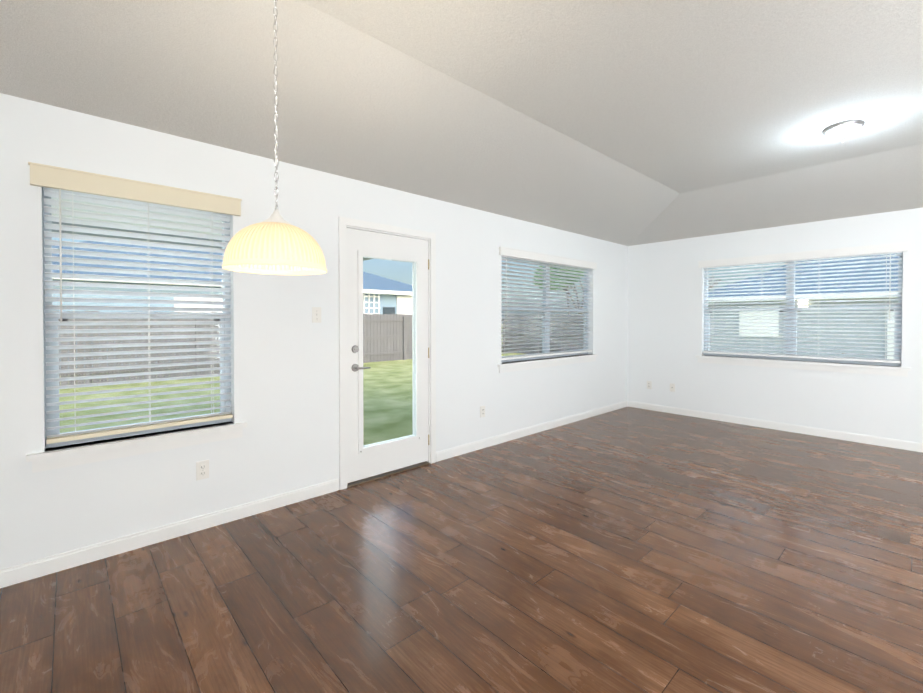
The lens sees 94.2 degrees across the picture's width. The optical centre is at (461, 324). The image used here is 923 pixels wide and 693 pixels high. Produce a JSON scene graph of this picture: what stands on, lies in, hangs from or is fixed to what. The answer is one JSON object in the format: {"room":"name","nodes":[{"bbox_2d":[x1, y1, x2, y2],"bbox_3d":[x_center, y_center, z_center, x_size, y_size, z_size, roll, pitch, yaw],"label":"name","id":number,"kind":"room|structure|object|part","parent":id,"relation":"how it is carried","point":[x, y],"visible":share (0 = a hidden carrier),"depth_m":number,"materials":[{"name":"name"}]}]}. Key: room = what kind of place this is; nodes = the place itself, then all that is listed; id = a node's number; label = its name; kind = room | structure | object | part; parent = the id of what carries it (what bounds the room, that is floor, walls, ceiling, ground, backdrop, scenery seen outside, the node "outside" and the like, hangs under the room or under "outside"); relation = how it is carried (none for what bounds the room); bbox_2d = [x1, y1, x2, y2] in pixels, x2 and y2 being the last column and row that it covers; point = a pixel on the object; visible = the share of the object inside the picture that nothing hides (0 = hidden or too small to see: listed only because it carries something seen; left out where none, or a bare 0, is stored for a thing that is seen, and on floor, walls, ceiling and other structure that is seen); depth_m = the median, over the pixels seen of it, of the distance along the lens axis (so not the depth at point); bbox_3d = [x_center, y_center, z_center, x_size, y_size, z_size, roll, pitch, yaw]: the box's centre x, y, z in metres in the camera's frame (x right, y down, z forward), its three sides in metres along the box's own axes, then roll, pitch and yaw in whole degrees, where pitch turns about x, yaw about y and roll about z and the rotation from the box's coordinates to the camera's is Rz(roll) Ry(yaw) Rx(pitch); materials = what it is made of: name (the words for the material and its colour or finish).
{"room":"empty living room","nodes":[
{"label":"empty living room","id":0,"kind":"room"},
{"bbox_2d":[51,191,372,260],"bbox_3d":[-2.446,0.161,4.505,4.600,2.820,3.448,-1,1,-43],"label":"sky","id":1,"kind":"structure","parent":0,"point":[106,228],"depth_m":4.89,"materials":[{"name":"blue"}]},
{"bbox_2d":[0,93,627,569],"bbox_3d":[-0.808,0.213,3.558,9.210,2.740,0.140,-1,1,-43],"label":"wall","id":2,"kind":"structure","parent":0,"point":[284,377],"depth_m":2.95,"materials":[{"name":"white paint"}]},
{"bbox_2d":[26,187,246,472],"bbox_3d":[-1.861,-0.007,2.551,1.030,1.515,0.165,-1,1,-43],"label":"window","id":3,"kind":"structure","parent":2,"relation":"in","point":[51,458],"depth_m":2.45,"materials":[{"name":"grey plastic"}]},
{"bbox_2d":[28,162,241,443],"bbox_3d":[-1.842,-0.101,2.528,0.990,1.442,0.093,-1,1,-43],"label":"window blind","id":4,"kind":"object","parent":3,"relation":"attached to","point":[66,183],"visible":0.96,"depth_m":2.48,"materials":[{"name":"white plastic"}]},
{"bbox_2d":[0,479,338,587],"bbox_3d":[-2.490,1.259,1.923,4.165,0.088,0.012,-1,1,-43],"label":"baseboard","id":5,"kind":"structure","parent":2,"relation":"attached to","point":[20,573],"depth_m":2.52,"materials":[{"name":"white wood"}]},
{"bbox_2d":[196,460,208,480],"bbox_3d":[-1.634,0.918,2.707,0.070,0.115,0.010,-1,1,-43],"label":"electrical outlet","id":6,"kind":"object","parent":2,"relation":"attached to","point":[202,469],"visible":1,"depth_m":2.70,"materials":[{"name":"white plastic"}]},
{"bbox_2d":[312,307,320,322],"bbox_3d":[-1.077,-0.073,3.198,0.070,0.115,0.021,-1,1,-43],"label":"light switch","id":7,"kind":"object","parent":2,"relation":"attached to","point":[316,314],"visible":1,"depth_m":3.20,"materials":[{"name":"white plastic"}]},
{"bbox_2d":[338,216,435,489],"bbox_3d":[-0.642,0.221,3.699,0.957,2.121,0.156,-1,1,-43],"label":"door frame","id":8,"kind":"structure","parent":2,"relation":"attached to","point":[344,223],"depth_m":3.46,"materials":[{"name":"white wood"}]},
{"bbox_2d":[347,228,428,482],"bbox_3d":[-0.601,0.244,3.659,0.820,2.020,0.116,-1,1,-43],"label":"door","id":9,"kind":"structure","parent":2,"relation":"in","point":[370,460],"depth_m":3.61,"materials":[{"name":"white wood"}]},
{"bbox_2d":[347,461,429,486],"bbox_3d":[-0.655,1.419,3.727,0.819,0.324,0.180,-1,1,-43],"label":"sill","id":10,"kind":"structure","parent":2,"relation":"attached to","point":[364,480],"depth_m":3.64,"materials":[{"name":"wood"}]},
{"bbox_2d":[480,406,484,417],"bbox_3d":[0.218,0.894,4.408,0.070,0.115,0.010,-1,1,-43],"label":"electrical outlet","id":11,"kind":"object","parent":2,"relation":"attached to","point":[482,411],"visible":1,"depth_m":4.40,"materials":[{"name":"white plastic"}]},
{"bbox_2d":[436,401,627,461],"bbox_3d":[1.140,1.218,5.256,3.740,0.088,0.012,-1,1,-43],"label":"baseboard","id":12,"kind":"structure","parent":2,"relation":"attached to","point":[470,447],"depth_m":4.81,"materials":[{"name":"white wood"}]},
{"bbox_2d":[497,261,597,372],"bbox_3d":[1.085,-0.141,5.255,1.990,1.295,0.165,-1,1,-43],"label":"window","id":13,"kind":"structure","parent":2,"relation":"in","point":[511,365],"depth_m":5.26,"materials":[{"name":"grey plastic"}]},
{"bbox_2d":[499,247,596,359],"bbox_3d":[1.105,-0.230,5.232,1.950,1.212,0.093,-1,1,-43],"label":"window blind","id":14,"kind":"object","parent":13,"relation":"attached to","point":[516,255],"visible":0.81,"depth_m":5.13,"materials":[{"name":"white plastic"}]},
{"bbox_2d":[0,407,922,692],"bbox_3d":[1.133,1.459,1.459,9.210,0.300,5.880,-1,1,-43],"label":"floor","id":15,"kind":"structure","parent":0,"point":[628,549],"depth_m":2.15,"materials":[{"name":"laminate"}]},
{"bbox_2d":[0,0,922,245],"bbox_3d":[1.133,-1.281,1.425,8.930,0.300,5.600,-1,1,-43],"label":"ceiling","id":16,"kind":"structure","parent":0,"point":[630,122],"depth_m":2.53,"materials":[{"name":"white paint"}]},
{"bbox_2d":[222,0,326,274],"bbox_3d":[-0.748,-0.827,1.727,0.390,1.215,0.390,-1,1,-43],"label":"pendant light","id":17,"kind":"object","parent":16,"relation":"hanging from","point":[275,216],"depth_m":1.62,"materials":[{"name":"yellow glass"}]},
{"bbox_3d":[-0.748,-0.312,1.733,0.390,0.185,0.390,-1,1,-43],"label":"pendant light shade","id":18,"kind":"part","parent":17,"relation":"part of","materials":[{"name":"yellow glass"}]},
{"bbox_2d":[822,119,864,141],"bbox_3d":[2.795,-1.397,3.140,0.236,0.111,0.236,-1,1,-43],"label":"lamp","id":19,"kind":"object","parent":16,"relation":"attached to","point":[842,130],"visible":1,"depth_m":3.08,"materials":[{"name":"white glass"}]},
{"bbox_2d":[627,208,922,442],"bbox_3d":[4.521,0.202,4.460,0.140,2.740,5.740,-1,1,-43],"label":"wall","id":20,"kind":"structure","parent":0,"point":[665,339],"depth_m":5.25,"materials":[{"name":"white paint"}]},
{"bbox_2d":[647,381,651,388],"bbox_3d":[2.752,0.884,6.284,0.010,0.115,0.070,-1,1,-43],"label":"electrical outlet","id":21,"kind":"object","parent":20,"relation":"attached to","point":[649,384],"visible":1,"depth_m":6.28,"materials":[{"name":"white plastic"}]},
{"bbox_2d":[670,383,674,391],"bbox_3d":[2.970,0.887,6.039,0.020,0.115,0.070,-1,1,-43],"label":"outlet","id":22,"kind":"object","parent":20,"relation":"attached to","point":[672,387],"visible":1,"depth_m":6.04,"materials":[{"name":"white plastic"}]},
{"bbox_2d":[628,401,922,452],"bbox_3d":[4.411,1.227,4.480,0.012,0.088,5.580,-1,1,-43],"label":"baseboard","id":23,"kind":"structure","parent":20,"relation":"attached to","point":[892,443],"depth_m":5.05,"materials":[{"name":"white wood"}]},
{"bbox_2d":[695,251,910,376],"bbox_3d":[3.897,-0.139,5.094,0.165,1.315,2.005,-1,1,-43],"label":"window","id":24,"kind":"structure","parent":20,"relation":"in","point":[888,369],"depth_m":5.04,"materials":[{"name":"grey plastic"}]},
{"bbox_2d":[698,242,908,362],"bbox_3d":[3.875,-0.228,5.074,0.093,1.232,1.965,-1,1,-43],"label":"window blind","id":25,"kind":"object","parent":24,"relation":"attached to","point":[857,252],"visible":0.96,"depth_m":4.94,"materials":[{"name":"white plastic"}]},
{"label":"outside","id":26,"kind":"structure","parent":0,"visible":0},
{"bbox_2d":[59,352,522,444],"bbox_3d":[5.231,1.615,9.027,200.000,0.200,180.000,-1,1,-43],"label":"ground","id":27,"kind":"structure","parent":26,"point":[400,396],"depth_m":8.49,"materials":[{"name":"green plant"}]},
{"bbox_2d":[52,241,411,369],"bbox_3d":[-12.180,-1.410,21.852,18.650,5.530,12.400,-1,1,-43],"label":"house","id":28,"kind":"structure","parent":27,"relation":"on","point":[377,299],"depth_m":16.04,"materials":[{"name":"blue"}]},
{"bbox_2d":[53,310,501,385],"bbox_3d":[-8.954,0.566,11.121,30.045,1.845,0.124,-1,1,-43],"label":"fence","id":29,"kind":"object","parent":27,"relation":"on","point":[368,329],"depth_m":12.01,"materials":[{"name":"grey wood"}]},
{"bbox_2d":[502,315,582,353],"bbox_3d":[4.997,0.480,18.061,0.124,1.844,8.645,-1,1,-43],"label":"fence","id":30,"kind":"object","parent":27,"relation":"on","point":[528,338],"depth_m":19.79,"materials":[{"name":"grey wood"}]},
{"bbox_2d":[533,263,583,313],"bbox_3d":[5.500,-1.353,21.689,2.574,5.420,4.041,-1,1,-43],"label":"tree","id":31,"kind":"object","parent":27,"relation":"on","point":[562,282],"depth_m":21.70,"materials":[{"name":"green plant"}]},
{"bbox_2d":[708,253,897,358],"bbox_3d":[22.936,-1.389,18.392,11.700,5.575,20.800,-1,1,-43],"label":"house","id":32,"kind":"structure","parent":27,"relation":"on","point":[837,336],"depth_m":18.89,"materials":[{"name":"grey"}]}
]}

